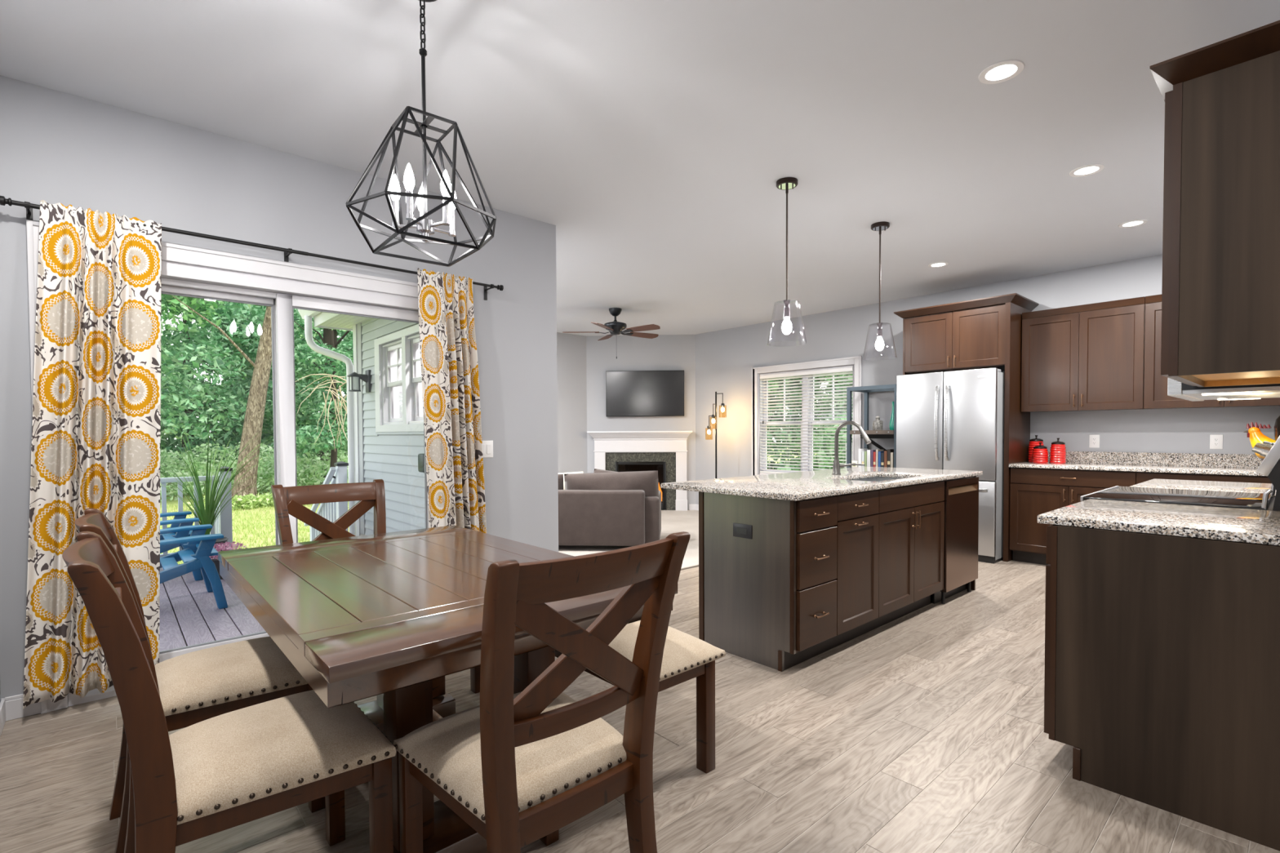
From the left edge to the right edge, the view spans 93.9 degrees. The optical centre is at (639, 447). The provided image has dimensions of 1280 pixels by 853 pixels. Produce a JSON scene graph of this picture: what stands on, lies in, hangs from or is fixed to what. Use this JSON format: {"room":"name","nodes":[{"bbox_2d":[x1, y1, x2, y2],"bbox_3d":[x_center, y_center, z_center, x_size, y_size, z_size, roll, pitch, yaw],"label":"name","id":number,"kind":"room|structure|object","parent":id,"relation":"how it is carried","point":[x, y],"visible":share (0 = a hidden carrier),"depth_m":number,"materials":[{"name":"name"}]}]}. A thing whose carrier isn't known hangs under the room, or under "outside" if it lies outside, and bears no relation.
{"room":"dining room","nodes":[
{"label":"dining room","id":0,"kind":"room"},
{"bbox_2d":[200,537,228,568],"bbox_3d":[-4.287,1.049,5.926,0.360,0.270,0.360,-2,2,-42],"label":"pot","id":1,"kind":"object","parent":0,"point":[224,540],"depth_m":5.92,"materials":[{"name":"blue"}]},
{"bbox_2d":[0,75,558,706],"bbox_3d":[-1.773,-0.228,3.479,2.990,2.745,0.140,-2,2,-42],"label":"wall","id":2,"kind":"structure","parent":0,"point":[56,146],"depth_m":3.10,"materials":[{"name":"paint"}]},
{"bbox_2d":[0,693,40,721],"bbox_3d":[-1.663,1.094,3.501,2.850,0.100,0.014,-2,2,-42],"label":"baseboard","id":3,"kind":"structure","parent":2,"relation":"attached to","point":[14,704],"depth_m":2.58,"materials":[{"name":"wood"}]},
{"bbox_2d":[26,219,429,714],"bbox_3d":[-1.966,0.079,3.324,1.967,2.162,0.204,-2,2,-42],"label":"door","id":4,"kind":"structure","parent":2,"relation":"in","point":[283,286],"depth_m":3.27,"materials":[{"name":"white plastic"}]},
{"bbox_2d":[0,195,503,300],"bbox_3d":[-1.806,-1.021,3.264,2.307,0.105,0.114,-2,2,-42],"label":"curtain rod","id":5,"kind":"object","parent":2,"relation":"attached to","point":[28,206],"visible":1,"depth_m":3.06,"materials":[{"name":"black metal"}]},
{"bbox_2d":[22,200,161,709],"bbox_3d":[-2.428,0.020,2.674,0.495,2.146,0.119,-1,2,-38],"label":"curtain","id":6,"kind":"object","parent":5,"relation":"hanging from","point":[96,422],"visible":0.84,"depth_m":2.65,"materials":[{"name":"fabric"}]},
{"bbox_2d":[417,267,486,533],"bbox_3d":[-1.179,-0.006,3.790,0.439,2.161,0.115,-2,2,-42],"label":"curtain","id":7,"kind":"object","parent":5,"relation":"hanging from","point":[455,472],"visible":0.77,"depth_m":3.77,"materials":[{"name":"fabric"}]},
{"bbox_2d":[482,440,493,457],"bbox_3d":[-1.042,0.013,4.035,0.116,0.116,0.010,-2,2,-42],"label":"light switch","id":8,"kind":"object","parent":2,"relation":"attached to","point":[487,446],"visible":0.67,"depth_m":4.04,"materials":[{"name":"white plastic"}]},
{"bbox_2d":[297,309,425,536],"bbox_3d":[-2.726,-1.020,5.736,6.800,5.470,4.620,-2,2,-42],"label":"wall","id":9,"kind":"structure","parent":0,"point":[392,459],"depth_m":6.71,"materials":[{"name":"paint"}]},
{"bbox_2d":[346,369,372,392],"bbox_3d":[-3.257,-0.772,6.942,0.260,0.260,0.160,-2,2,-42],"label":"wall lantern","id":10,"kind":"object","parent":9,"relation":"attached to","point":[354,378],"visible":1,"depth_m":6.91,"materials":[{"name":"grey"}]},
{"bbox_2d":[377,323,423,435],"bbox_3d":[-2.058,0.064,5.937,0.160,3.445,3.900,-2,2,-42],"label":"window frame","id":11,"kind":"structure","parent":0,"point":[418,323],"depth_m":6.33,"materials":[{"name":"paint"}]},
{"bbox_2d":[381,332,423,425],"bbox_3d":[-2.339,-0.690,6.241,0.196,1.084,1.634,-2,2,-42],"label":"window","id":12,"kind":"structure","parent":11,"relation":"in","point":[391,382],"depth_m":6.61,"materials":[{"name":"white plastic"}]},
{"bbox_2d":[417,453,424,472],"bbox_3d":[-2.071,0.161,5.766,0.090,0.200,0.150,-2,2,-42],"label":"meter box","id":13,"kind":"object","parent":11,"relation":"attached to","point":[420,456],"visible":0.51,"depth_m":5.72,"materials":[{"name":"grey"}]},
{"bbox_2d":[356,323,586,534],"bbox_3d":[-2.104,-0.346,8.404,3.450,2.745,0.144,-2,2,-42],"label":"wall","id":14,"kind":"structure","parent":0,"point":[571,364],"depth_m":9.19,"materials":[{"name":"paint"}]},
{"bbox_2d":[360,509,698,568],"bbox_3d":[-0.351,1.139,7.420,4.700,0.206,4.089,-2,2,-42],"label":"floor","id":15,"kind":"structure","parent":0,"point":[672,521],"depth_m":7.04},
{"bbox_2d":[557,471,661,546],"bbox_3d":[-0.876,0.629,6.626,2.200,0.770,0.970,0,1,3],"label":"sofa","id":16,"kind":"object","parent":15,"relation":"on","point":[615,508],"visible":0.62,"depth_m":6.13,"materials":[{"name":"fabric"}]},
{"bbox_2d":[557,474,563,489],"bbox_3d":[-1.318,0.506,6.443,1.000,0.460,0.323,1,9,3],"label":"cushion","id":17,"kind":"object","parent":16,"relation":"on","point":[560,476],"depth_m":6.37,"materials":[{"name":"fabric"}]},
{"bbox_2d":[564,471,658,497],"bbox_3d":[-0.299,0.492,6.385,1.000,0.460,0.324,-2,9,3],"label":"cushion","id":18,"kind":"object","parent":16,"relation":"on","point":[646,482],"depth_m":6.27,"materials":[{"name":"fabric"}]},
{"bbox_2d":[586,431,692,511],"bbox_3d":[0.011,0.367,9.484,1.620,1.246,0.585,0,1,3],"label":"fireplace","id":19,"kind":"object","parent":15,"relation":"on","point":[664,452],"visible":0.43,"depth_m":9.35,"materials":[{"name":"stone"}]},
{"bbox_2d":[586,431,692,432],"bbox_3d":[-0.003,-0.239,9.285,1.620,0.024,0.215,0,1,3],"label":"mantel shelf","id":20,"kind":"object","parent":19,"relation":"attached to","point":[587,431],"depth_m":9.18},
{"bbox_2d":[705,391,726,478],"bbox_3d":[1.088,0.107,8.553,0.282,1.800,0.316,0,1,-1],"label":"floor lamp","id":21,"kind":"object","parent":15,"relation":"on","point":[722,405],"visible":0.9,"depth_m":8.53,"materials":[{"name":"black metal"}]},
{"bbox_2d":[0,0,1279,336],"bbox_3d":[0.389,-1.694,4.399,7.600,0.120,9.600,-2,2,-42],"label":"ceiling","id":22,"kind":"structure","parent":0,"point":[656,138],"depth_m":2.85,"materials":[{"name":"paint"}]},
{"bbox_2d":[345,0,496,266],"bbox_3d":[-0.741,-1.123,2.052,0.468,0.896,0.468,-1,1,-16],"label":"chandelier","id":23,"kind":"object","parent":22,"relation":"hanging from","point":[424,227],"visible":1,"depth_m":2.03,"materials":[{"name":"black metal"}]},
{"bbox_2d":[562,307,660,359],"bbox_3d":[-0.262,-1.395,7.383,1.219,0.617,1.242,-2,2,-42],"label":"ceiling fan","id":24,"kind":"object","parent":22,"relation":"hanging from","point":[615,327],"visible":1,"depth_m":7.30,"materials":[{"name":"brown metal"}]},
{"bbox_2d":[767,177,806,346],"bbox_3d":[0.897,-1.126,3.654,0.237,0.985,0.237,-2,2,-42],"label":"pendant light","id":25,"kind":"object","parent":22,"relation":"hanging from","point":[785,184],"visible":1,"depth_m":3.64,"materials":[{"name":"brown metal"}]},
{"bbox_2d":[783,301,790,317],"bbox_3d":[0.898,-0.845,3.661,0.043,0.097,0.044,-2,2,-42],"label":"socket","id":26,"kind":"object","parent":25,"relation":"attached to","point":[786,311],"depth_m":3.65,"materials":[{"name":"brown metal"}]},
{"bbox_2d":[862,221,897,360],"bbox_3d":[1.772,-1.149,4.420,0.237,0.985,0.237,-2,2,-42],"label":"pendant light","id":27,"kind":"object","parent":22,"relation":"hanging from","point":[882,225],"visible":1,"depth_m":4.41,"materials":[{"name":"brown metal"}]},
{"bbox_2d":[978,59,1024,84],"bbox_3d":[1.534,-1.603,2.541,0.168,0.024,0.168,-2,2,-42],"label":"recessed light","id":28,"kind":"object","parent":22,"relation":"in","point":[997,71],"visible":0.98,"depth_m":2.54,"materials":[{"name":"white"}]},
{"bbox_2d":[1068,164,1104,177],"bbox_3d":[2.617,-1.632,3.506,0.168,0.024,0.168,-2,2,-42],"label":"recessed light","id":29,"kind":"object","parent":22,"relation":"in","point":[1091,168],"visible":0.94,"depth_m":3.50,"materials":[{"name":"white"}]},
{"bbox_2d":[1118,219,1147,227],"bbox_3d":[3.634,-1.659,4.412,0.168,0.024,0.168,-2,2,-42],"label":"recessed light","id":30,"kind":"object","parent":22,"relation":"in","point":[1136,222],"visible":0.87,"depth_m":4.40,"materials":[{"name":"white"}]},
{"bbox_2d":[0,560,1279,852],"bbox_3d":[1.764,1.240,2.943,7.500,0.200,5.410,-2,2,-42],"label":"floor","id":31,"kind":"structure","parent":0,"point":[922,731],"depth_m":2.17,"materials":[{"name":"beige wood"}]},
{"bbox_2d":[74,507,325,852],"bbox_3d":[-1.391,0.687,1.922,0.598,0.988,0.495,-2,2,-42],"label":"dining chair","id":32,"kind":"object","parent":31,"relation":"on","point":[197,686],"visible":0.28,"depth_m":1.84,"materials":[{"name":"brown wood"}]},
{"bbox_2d":[62,531,395,852],"bbox_3d":[-0.979,0.696,1.459,0.598,0.988,0.495,-2,2,-42],"label":"dining chair","id":33,"kind":"object","parent":31,"relation":"on","point":[220,773],"visible":0.94,"depth_m":1.34,"materials":[{"name":"brown wood"}]},
{"bbox_2d":[271,479,386,544],"bbox_3d":[-1.329,0.667,2.727,0.495,0.988,0.598,-2,2,-42],"label":"dining chair","id":34,"kind":"object","parent":31,"relation":"on","point":[291,500],"visible":0.15,"depth_m":2.88,"materials":[{"name":"brown wood"}]},
{"bbox_2d":[217,524,677,852],"bbox_3d":[-0.769,0.792,2.098,0.976,0.762,1.574,-2,2,-42],"label":"dining table","id":35,"kind":"object","parent":31,"relation":"on","point":[388,616],"visible":0.7,"depth_m":1.65,"materials":[{"name":"brown wood"}]},
{"bbox_2d":[393,531,690,852],"bbox_3d":[-0.253,0.692,1.450,0.495,0.988,0.598,-2,2,-42],"label":"dining chair","id":36,"kind":"object","parent":31,"relation":"on","point":[503,764],"visible":1,"depth_m":1.31,"materials":[{"name":"brown wood"}]},
{"bbox_2d":[470,620,725,773],"bbox_3d":[-0.267,0.911,2.500,0.395,0.500,1.307,-2,2,-42],"label":"bench","id":37,"kind":"object","parent":31,"relation":"on","point":[686,657],"visible":0.16,"depth_m":2.13,"materials":[{"name":"fabric"}]},
{"bbox_2d":[784,495,837,670],"bbox_3d":[0.740,0.695,3.314,0.358,0.882,0.630,-2,2,-42],"label":"base cabinet","id":38,"kind":"object","parent":31,"relation":"on","point":[816,534],"visible":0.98,"depth_m":3.08,"materials":[{"name":"black"}]},
{"bbox_2d":[698,475,976,671],"bbox_3d":[1.456,0.674,4.021,2.419,0.882,0.645,-2,2,-42],"label":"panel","id":39,"kind":"object","parent":31,"relation":"on","point":[747,587],"visible":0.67,"depth_m":3.20,"materials":[{"name":"brown wood"}]},
{"bbox_2d":[733,523,751,539],"bbox_3d":[0.549,0.449,3.216,0.009,0.074,0.126,-2,2,-42],"label":"power outlet","id":40,"kind":"object","parent":39,"relation":"attached to","point":[743,531],"visible":1,"depth_m":3.21,"materials":[{"name":"grey"}]},
{"bbox_2d":[822,489,879,653],"bbox_3d":[1.046,0.687,3.587,0.463,0.882,0.630,-2,2,-42],"label":"base cabinet","id":41,"kind":"object","parent":31,"relation":"on","point":[858,522],"visible":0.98,"depth_m":3.38,"materials":[{"name":"black"}]},
{"bbox_2d":[846,384,896,467],"bbox_3d":[2.756,0.173,6.859,0.450,1.733,0.597,-2,2,-42],"label":"bookcase","id":42,"kind":"object","parent":31,"relation":"on","point":[866,389],"visible":0.33,"depth_m":6.89,"materials":[{"name":"grey metal"}]},
{"bbox_2d":[872,416,882,430],"bbox_3d":[2.704,-0.274,6.806,0.108,0.161,0.108,-2,2,-42],"label":"bottle vase","id":43,"kind":"object","parent":42,"relation":"on","point":[877,424],"visible":0.89,"depth_m":6.76,"materials":[{"name":"grey"}]},
{"bbox_2d":[863,476,944,634],"bbox_3d":[1.572,0.673,4.055,0.946,0.882,0.630,-2,2,-42],"label":"base cabinet","id":44,"kind":"object","parent":31,"relation":"on","point":[911,564],"visible":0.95,"depth_m":3.81,"materials":[{"name":"black"}]},
{"bbox_2d":[660,466,982,501],"bbox_3d":[1.370,0.215,4.095,2.487,0.030,0.956,-2,2,-42],"label":"countertop","id":45,"kind":"structure","parent":44,"relation":"on","point":[806,485],"depth_m":3.64,"materials":[{"name":"stone"}]},
{"bbox_2d":[831,420,871,475],"bbox_3d":[1.496,0.005,4.200,0.240,0.383,0.224,0,1,1],"label":"kitchen faucet","id":46,"kind":"object","parent":45,"relation":"on","point":[836,467],"visible":1,"depth_m":4.27,"materials":[{"name":"grey metal"}]},
{"bbox_2d":[853,476,899,481],"bbox_3d":[1.598,0.329,4.050,0.768,0.197,0.388,-2,2,-42],"label":"sink","id":47,"kind":"object","parent":45,"relation":"in","point":[876,478],"visible":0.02,"depth_m":4.38,"materials":[{"name":"silver metal"}]},
{"bbox_2d":[896,368,1004,563],"bbox_3d":[3.194,0.160,6.031,0.816,1.795,0.918,-2,2,-42],"label":"refrigerator","id":48,"kind":"object","parent":31,"relation":"on","point":[949,420],"visible":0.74,"depth_m":5.66,"materials":[{"name":"grey"}]},
{"bbox_2d":[933,476,978,604],"bbox_3d":[2.150,0.661,4.576,0.596,0.875,0.602,-2,2,-42],"label":"dishwasher","id":49,"kind":"object","parent":31,"relation":"on","point":[961,500],"visible":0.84,"depth_m":4.32,"materials":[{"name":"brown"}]},
{"bbox_2d":[893,293,1039,561],"bbox_3d":[3.294,-0.180,6.102,0.685,2.470,1.128,-2,2,-42],"label":"tall cabinet","id":50,"kind":"object","parent":31,"relation":"on","point":[983,333],"visible":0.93,"depth_m":5.75,"materials":[{"name":"brown wood"}]},
{"bbox_2d":[1009,466,1136,564],"bbox_3d":[3.954,0.628,5.414,0.640,0.882,0.908,-2,2,-42],"label":"base cabinet","id":51,"kind":"object","parent":31,"relation":"on","point":[1033,492],"visible":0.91,"depth_m":5.38,"materials":[{"name":"black"}]},
{"bbox_2d":[1044,524,1279,851],"bbox_3d":[1.950,0.716,2.179,0.775,0.882,0.690,-2,2,-42],"label":"base cabinet","id":52,"kind":"object","parent":31,"relation":"on","point":[1162,679],"visible":0.98,"depth_m":1.90,"materials":[{"name":"black"}]},
{"bbox_2d":[1037,498,1279,546],"bbox_3d":[1.956,0.258,2.172,0.760,0.030,0.688,-2,2,-42],"label":"countertop","id":53,"kind":"structure","parent":52,"relation":"on","point":[1228,524],"depth_m":2.06,"materials":[{"name":"stone"}]},
{"bbox_2d":[1080,435,1279,511],"bbox_3d":[2.507,0.492,2.711,0.762,1.240,0.736,-2,2,-42],"label":"range","id":54,"kind":"object","parent":31,"relation":"on","point":[1269,467],"visible":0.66,"depth_m":2.56,"materials":[{"name":"silver metal"}]},
{"bbox_2d":[1080,485,1272,510],"bbox_3d":[2.469,0.229,2.746,0.762,0.020,0.577,-2,2,-42],"label":"cooktop","id":55,"kind":"object","parent":54,"relation":"in","point":[1246,500],"depth_m":2.67,"materials":[{"name":"silver metal"}]},
{"bbox_2d":[1136,471,1271,484],"bbox_3d":[4.581,0.641,4.710,0.640,0.882,0.973,-2,2,-42],"label":"base cabinet","id":56,"kind":"object","parent":31,"relation":"on","point":[1141,477],"visible":0.02,"depth_m":4.59,"materials":[{"name":"black"}]},
{"bbox_2d":[1008,450,1264,475],"bbox_3d":[4.279,0.123,5.045,0.637,0.138,1.890,-2,2,-42],"label":"countertop","id":57,"kind":"structure","parent":56,"relation":"on","point":[1246,464],"depth_m":5.09,"materials":[{"name":"stone"}]},
{"bbox_2d":[1027,435,1044,462],"bbox_3d":[3.844,0.013,5.805,0.132,0.262,0.132,-2,2,-42],"label":"canister","id":58,"kind":"object","parent":57,"relation":"on","point":[1034,442],"visible":0.59,"depth_m":5.78,"materials":[{"name":"red ceramic"}]},
{"bbox_2d":[1031,442,1048,463],"bbox_3d":[3.792,0.050,5.669,0.128,0.196,0.128,-2,2,-42],"label":"canister","id":59,"kind":"object","parent":57,"relation":"on","point":[1040,453],"visible":1,"depth_m":5.62,"materials":[{"name":"red ceramic"}]},
{"bbox_2d":[1049,438,1066,463],"bbox_3d":[3.910,0.031,5.596,0.126,0.237,0.126,-2,2,-42],"label":"canister","id":60,"kind":"object","parent":57,"relation":"on","point":[1058,449],"visible":1,"depth_m":5.55,"materials":[{"name":"red ceramic"}]},
{"bbox_2d":[1243,422,1275,459],"bbox_3d":[4.790,-0.011,4.517,0.156,0.363,0.337,-2,2,-42],"label":"rooster figurine","id":61,"kind":"object","parent":57,"relation":"on","point":[1254,433],"visible":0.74,"depth_m":4.57,"materials":[{"name":"ceramic"}]},
{"bbox_2d":[1273,415,1279,441],"bbox_3d":[4.834,-0.057,4.421,0.210,0.460,0.210,-2,2,-42],"label":"jar","id":62,"kind":"object","parent":57,"relation":"on","point":[1277,425],"visible":0.59,"depth_m":4.45,"materials":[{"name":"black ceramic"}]},
{"bbox_3d":[3.127,0.685,3.240,0.850,0.882,0.670,-2,2,-42],"label":"cabinet","id":63,"kind":"object","parent":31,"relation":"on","visible":0},
{"bbox_2d":[1130,478,1276,497],"bbox_3d":[3.143,0.227,3.230,0.880,0.030,0.688,-2,2,-42],"label":"countertop","id":64,"kind":"structure","parent":63,"relation":"on","point":[1249,487],"depth_m":3.28,"materials":[{"name":"stone"}]},
{"bbox_2d":[586,334,695,510],"bbox_3d":[0.016,-0.382,9.458,1.900,2.745,0.140,0,1,3],"label":"wall","id":65,"kind":"structure","parent":0,"point":[664,352],"depth_m":9.37,"materials":[{"name":"paint"}]},
{"bbox_2d":[605,369,684,417],"bbox_3d":[0.079,-0.837,9.335,1.221,0.712,0.076,0,1,3],"label":"television","id":66,"kind":"object","parent":65,"relation":"attached to","point":[628,393],"visible":1,"depth_m":9.30,"materials":[{"name":"black plastic"}]},
{"bbox_2d":[695,253,1279,504],"bbox_3d":[3.038,-0.338,7.008,0.140,2.745,6.770,-2,2,-42],"label":"wall","id":67,"kind":"structure","parent":0,"point":[725,359],"depth_m":6.98,"materials":[{"name":"paint"}]},
{"bbox_2d":[751,355,862,475],"bbox_3d":[2.195,-0.316,7.935,0.166,1.609,1.649,-2,2,-42],"label":"window","id":68,"kind":"structure","parent":67,"relation":"in","point":[855,362],"depth_m":7.93,"materials":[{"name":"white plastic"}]},
{"bbox_2d":[760,367,853,473],"bbox_3d":[2.166,-0.317,7.909,0.071,1.360,1.401,-2,2,-42],"label":"window blind","id":69,"kind":"object","parent":68,"relation":"attached to","point":[846,370],"visible":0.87,"depth_m":7.94,"materials":[{"name":"white plastic"}]},
{"bbox_2d":[1021,296,1145,412],"bbox_3d":[4.052,-0.806,5.473,0.362,0.940,0.902,-2,2,-42],"label":"upper cabinet","id":70,"kind":"object","parent":67,"relation":"attached to","point":[1090,357],"visible":0.98,"depth_m":5.34,"materials":[{"name":"brown wood"}]},
{"bbox_2d":[1088,435,1099,447],"bbox_3d":[4.228,-0.057,5.568,0.009,0.120,0.078,-2,2,-42],"label":"power outlet","id":71,"kind":"object","parent":67,"relation":"attached to","point":[1094,440],"visible":1,"depth_m":5.57,"materials":[{"name":"white plastic"}]},
{"bbox_2d":[1047,450,1263,467],"bbox_3d":[4.509,0.102,5.249,0.020,0.108,1.890,-2,2,-42],"label":"backsplash","id":72,"kind":"structure","parent":67,"relation":"attached to","point":[1234,460],"depth_m":5.18,"materials":[{"name":"stone"}]},
{"bbox_2d":[1143,293,1279,408],"bbox_3d":[4.679,-0.792,4.770,0.362,0.940,0.974,-2,2,-42],"label":"upper cabinet","id":73,"kind":"object","parent":67,"relation":"attached to","point":[1155,390],"visible":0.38,"depth_m":4.97,"materials":[{"name":"brown wood"}]},
{"bbox_2d":[1209,435,1222,448],"bbox_3d":[4.774,-0.045,4.956,0.009,0.120,0.078,-2,2,-42],"label":"power outlet","id":74,"kind":"object","parent":67,"relation":"attached to","point":[1215,441],"visible":1,"depth_m":4.95,"materials":[{"name":"white plastic"}]},
{"bbox_3d":[-0.974,-0.158,0.442,0.140,2.745,5.460,-2,2,-42],"label":"wall","id":75,"kind":"structure","parent":0,"visible":0},
{"bbox_2d":[0,697,5,736],"bbox_3d":[-0.959,1.161,0.581,0.014,0.100,5.310,-2,2,-42],"label":"baseboard","id":76,"kind":"structure","parent":75,"relation":"attached to","point":[2,704],"depth_m":2.49,"materials":[{"name":"wood"}]},
{"bbox_3d":[3.543,-0.244,3.019,4.415,2.745,0.140,-2,2,-42],"label":"wall","id":77,"kind":"structure","parent":0,"visible":0},
{"bbox_2d":[1149,19,1279,386],"bbox_3d":[2.016,-0.705,2.000,0.858,0.950,0.383,-2,2,-42],"label":"upper cabinet","id":78,"kind":"object","parent":77,"relation":"attached to","point":[1220,286],"visible":1,"depth_m":1.79,"materials":[{"name":"brown wood"}]},
{"label":"outside","id":79,"kind":"structure","parent":0,"visible":0},
{"bbox_2d":[71,564,265,706],"bbox_3d":[-3.419,1.410,4.670,3.550,0.400,3.720,-2,2,-42],"label":"deck","id":80,"kind":"object","parent":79,"point":[189,615],"visible":0.04,"depth_m":4.30,"materials":[{"name":"wood"}]},
{"bbox_2d":[160,511,203,581],"bbox_3d":[-4.521,0.712,5.322,0.947,0.975,0.770,-2,2,-42],"label":"deck chair","id":81,"kind":"object","parent":80,"relation":"on","point":[180,519],"visible":0.17,"depth_m":5.34,"materials":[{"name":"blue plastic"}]},
{"bbox_2d":[160,524,227,608],"bbox_3d":[-3.696,0.729,4.450,0.947,0.975,0.770,-2,2,-42],"label":"deck chair","id":82,"kind":"object","parent":80,"relation":"on","point":[200,545],"visible":0.35,"depth_m":4.46,"materials":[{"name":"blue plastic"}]},
{"bbox_2d":[160,466,232,557],"bbox_3d":[-5.077,0.707,5.537,2.180,0.980,0.124,-2,2,-42],"label":"deck railing","id":83,"kind":"object","parent":80,"relation":"on","point":[225,517],"visible":0.22,"depth_m":6.15,"materials":[{"name":"white"}]},
{"bbox_2d":[160,422,271,568],"bbox_3d":[-4.200,0.468,6.006,1.551,1.426,1.094,0,2,27],"label":"potted grass","id":84,"kind":"object","parent":80,"relation":"on","point":[206,514],"depth_m":5.87,"materials":[{"name":"green"}]},
{"bbox_2d":[209,541,247,579],"bbox_3d":[-3.796,1.029,5.487,0.341,0.324,0.318,-2,2,-42],"label":"flowers","id":85,"kind":"object","parent":80,"relation":"on","point":[215,559],"visible":0.38,"depth_m":5.43,"materials":[{"name":"pink"}]},
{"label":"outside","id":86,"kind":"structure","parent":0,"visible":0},
{"bbox_2d":[160,447,816,564],"bbox_3d":[-9.157,1.402,25.359,140.000,0.300,130.000,-2,2,-42],"label":"ground","id":87,"kind":"structure","parent":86,"point":[173,502],"depth_m":12.99,"materials":[{"name":"plant"}]},
{"bbox_2d":[160,306,181,472],"bbox_3d":[-17.978,-3.608,18.681,6.318,10.679,7.183,-2,2,-42],"label":"tree","id":88,"kind":"object","parent":87,"relation":"on","point":[164,437],"visible":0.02,"depth_m":20.91,"materials":[{"name":"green plant"}]},
{"bbox_2d":[160,293,247,439],"bbox_3d":[-13.431,-2.572,15.252,5.602,8.298,4.753,-2,2,-42],"label":"tree","id":89,"kind":"object","parent":87,"relation":"on","point":[184,348],"visible":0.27,"depth_m":15.83,"materials":[{"name":"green plant"}]},
{"bbox_2d":[213,483,219,533],"bbox_3d":[-4.753,1.046,6.729,0.124,1.568,1.284,-2,2,-42],"label":"stair railing","id":90,"kind":"object","parent":87,"relation":"on","point":[217,522],"visible":0.1,"depth_m":6.59,"materials":[{"name":"white"}]},
{"bbox_2d":[160,299,300,472],"bbox_3d":[-16.947,-3.614,21.930,6.305,10.107,7.023,1,2,41],"label":"tree","id":91,"kind":"object","parent":87,"relation":"on","point":[227,325],"visible":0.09,"depth_m":21.56,"materials":[{"name":"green plant"}]},
{"bbox_2d":[160,441,348,503],"bbox_3d":[-13.188,0.744,18.895,20.893,2.495,5.624,-2,2,-42],"label":"undergrowth","id":92,"kind":"object","parent":87,"relation":"on","point":[265,476],"visible":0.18,"depth_m":18.84,"materials":[{"name":"green plant"}]},
{"bbox_2d":[160,501,349,564],"bbox_3d":[-6.404,1.496,12.870,7.601,0.090,11.381,-2,2,-42],"label":"grass","id":93,"kind":"structure","parent":87,"relation":"on","point":[257,514],"depth_m":11.68,"materials":[{"name":"plant"}]},
{"bbox_2d":[160,294,351,503],"bbox_3d":[-9.627,-2.438,15.682,9.047,8.038,8.540,-1,2,-29],"label":"tree","id":94,"kind":"object","parent":87,"relation":"on","point":[255,406],"visible":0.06,"depth_m":15.71,"materials":[{"name":"green plant"}]},
{"bbox_2d":[185,300,347,476],"bbox_3d":[-15.262,-3.600,25.067,5.938,10.514,6.657,1,2,44],"label":"tree","id":95,"kind":"object","parent":87,"relation":"on","point":[270,419],"visible":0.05,"depth_m":24.07,"materials":[{"name":"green plant"}]},
{"bbox_2d":[186,480,348,510],"bbox_3d":[-8.928,1.248,15.501,4.545,0.872,1.202,-1,2,-36],"label":"undergrowth","id":96,"kind":"object","parent":87,"relation":"on","point":[253,501],"visible":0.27,"depth_m":14.71,"materials":[{"name":"green plant"}]},
{"bbox_2d":[215,301,353,484],"bbox_3d":[-11.049,-3.220,21.576,6.793,9.278,6.548,-2,2,-42],"label":"tree","id":97,"kind":"object","parent":87,"relation":"on","point":[256,317],"visible":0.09,"depth_m":20.67,"materials":[{"name":"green plant"}]},
{"bbox_2d":[239,315,353,480],"bbox_3d":[-9.188,-1.524,17.765,3.411,6.036,3.827,0,1,15],"label":"tree","id":98,"kind":"object","parent":87,"relation":"on","point":[305,435],"visible":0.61,"depth_m":17.23,"materials":[{"name":"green plant"}]},
{"bbox_2d":[295,373,347,451],"bbox_3d":[-6.932,-0.096,14.203,2.432,3.227,2.236,-2,2,-42],"label":"bare shrub","id":99,"kind":"object","parent":87,"relation":"on","point":[334,375],"visible":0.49,"depth_m":14.03,"materials":[{"name":"beige plant"}]},
{"bbox_2d":[303,461,348,541],"bbox_3d":[-3.908,0.982,7.421,0.187,1.654,1.374,-2,2,-42],"label":"stair railing","id":100,"kind":"object","parent":87,"relation":"on","point":[331,512],"visible":0.33,"depth_m":7.00,"materials":[{"name":"white"}]},
{"bbox_2d":[307,329,353,477],"bbox_3d":[-11.588,-3.333,26.607,6.616,9.936,6.723,-2,2,-42],"label":"tree","id":101,"kind":"object","parent":87,"relation":"on","point":[317,338],"visible":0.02,"depth_m":23.89,"materials":[{"name":"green plant"}]},
{"bbox_2d":[766,376,826,469],"bbox_3d":[2.861,-1.181,15.412,3.083,5.224,3.989,-1,2,-38],"label":"evergreen","id":102,"kind":"object","parent":87,"relation":"on","point":[796,416],"visible":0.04,"depth_m":14.34,"materials":[{"name":"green plant"}]},
{"bbox_2d":[768,373,853,471],"bbox_3d":[4.669,-1.147,13.940,3.332,5.209,3.769,-1,2,-36],"label":"evergreen","id":103,"kind":"object","parent":87,"relation":"on","point":[827,399],"visible":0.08,"depth_m":14.00,"materials":[{"name":"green plant"}]},
{"bbox_2d":[813,372,853,470],"bbox_3d":[5.354,-0.788,12.332,3.538,5.753,4.023,-1,2,-38],"label":"evergreen","id":104,"kind":"object","parent":87,"relation":"on","point":[824,428],"visible":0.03,"depth_m":12.67,"materials":[{"name":"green plant"}]},
{"bbox_3d":[2.623,-0.766,2.539,0.763,0.861,0.383,-2,2,-42],"label":"cabinet","id":105,"kind":"object","parent":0,"visible":0},
{"bbox_2d":[1167,377,1279,401],"bbox_3d":[2.611,-0.276,2.571,0.760,0.117,0.428,-2,2,-42],"label":"range hood","id":106,"kind":"object","parent":105,"relation":"attached to","point":[1175,388],"visible":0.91,"depth_m":2.44,"materials":[{"name":"silver"}]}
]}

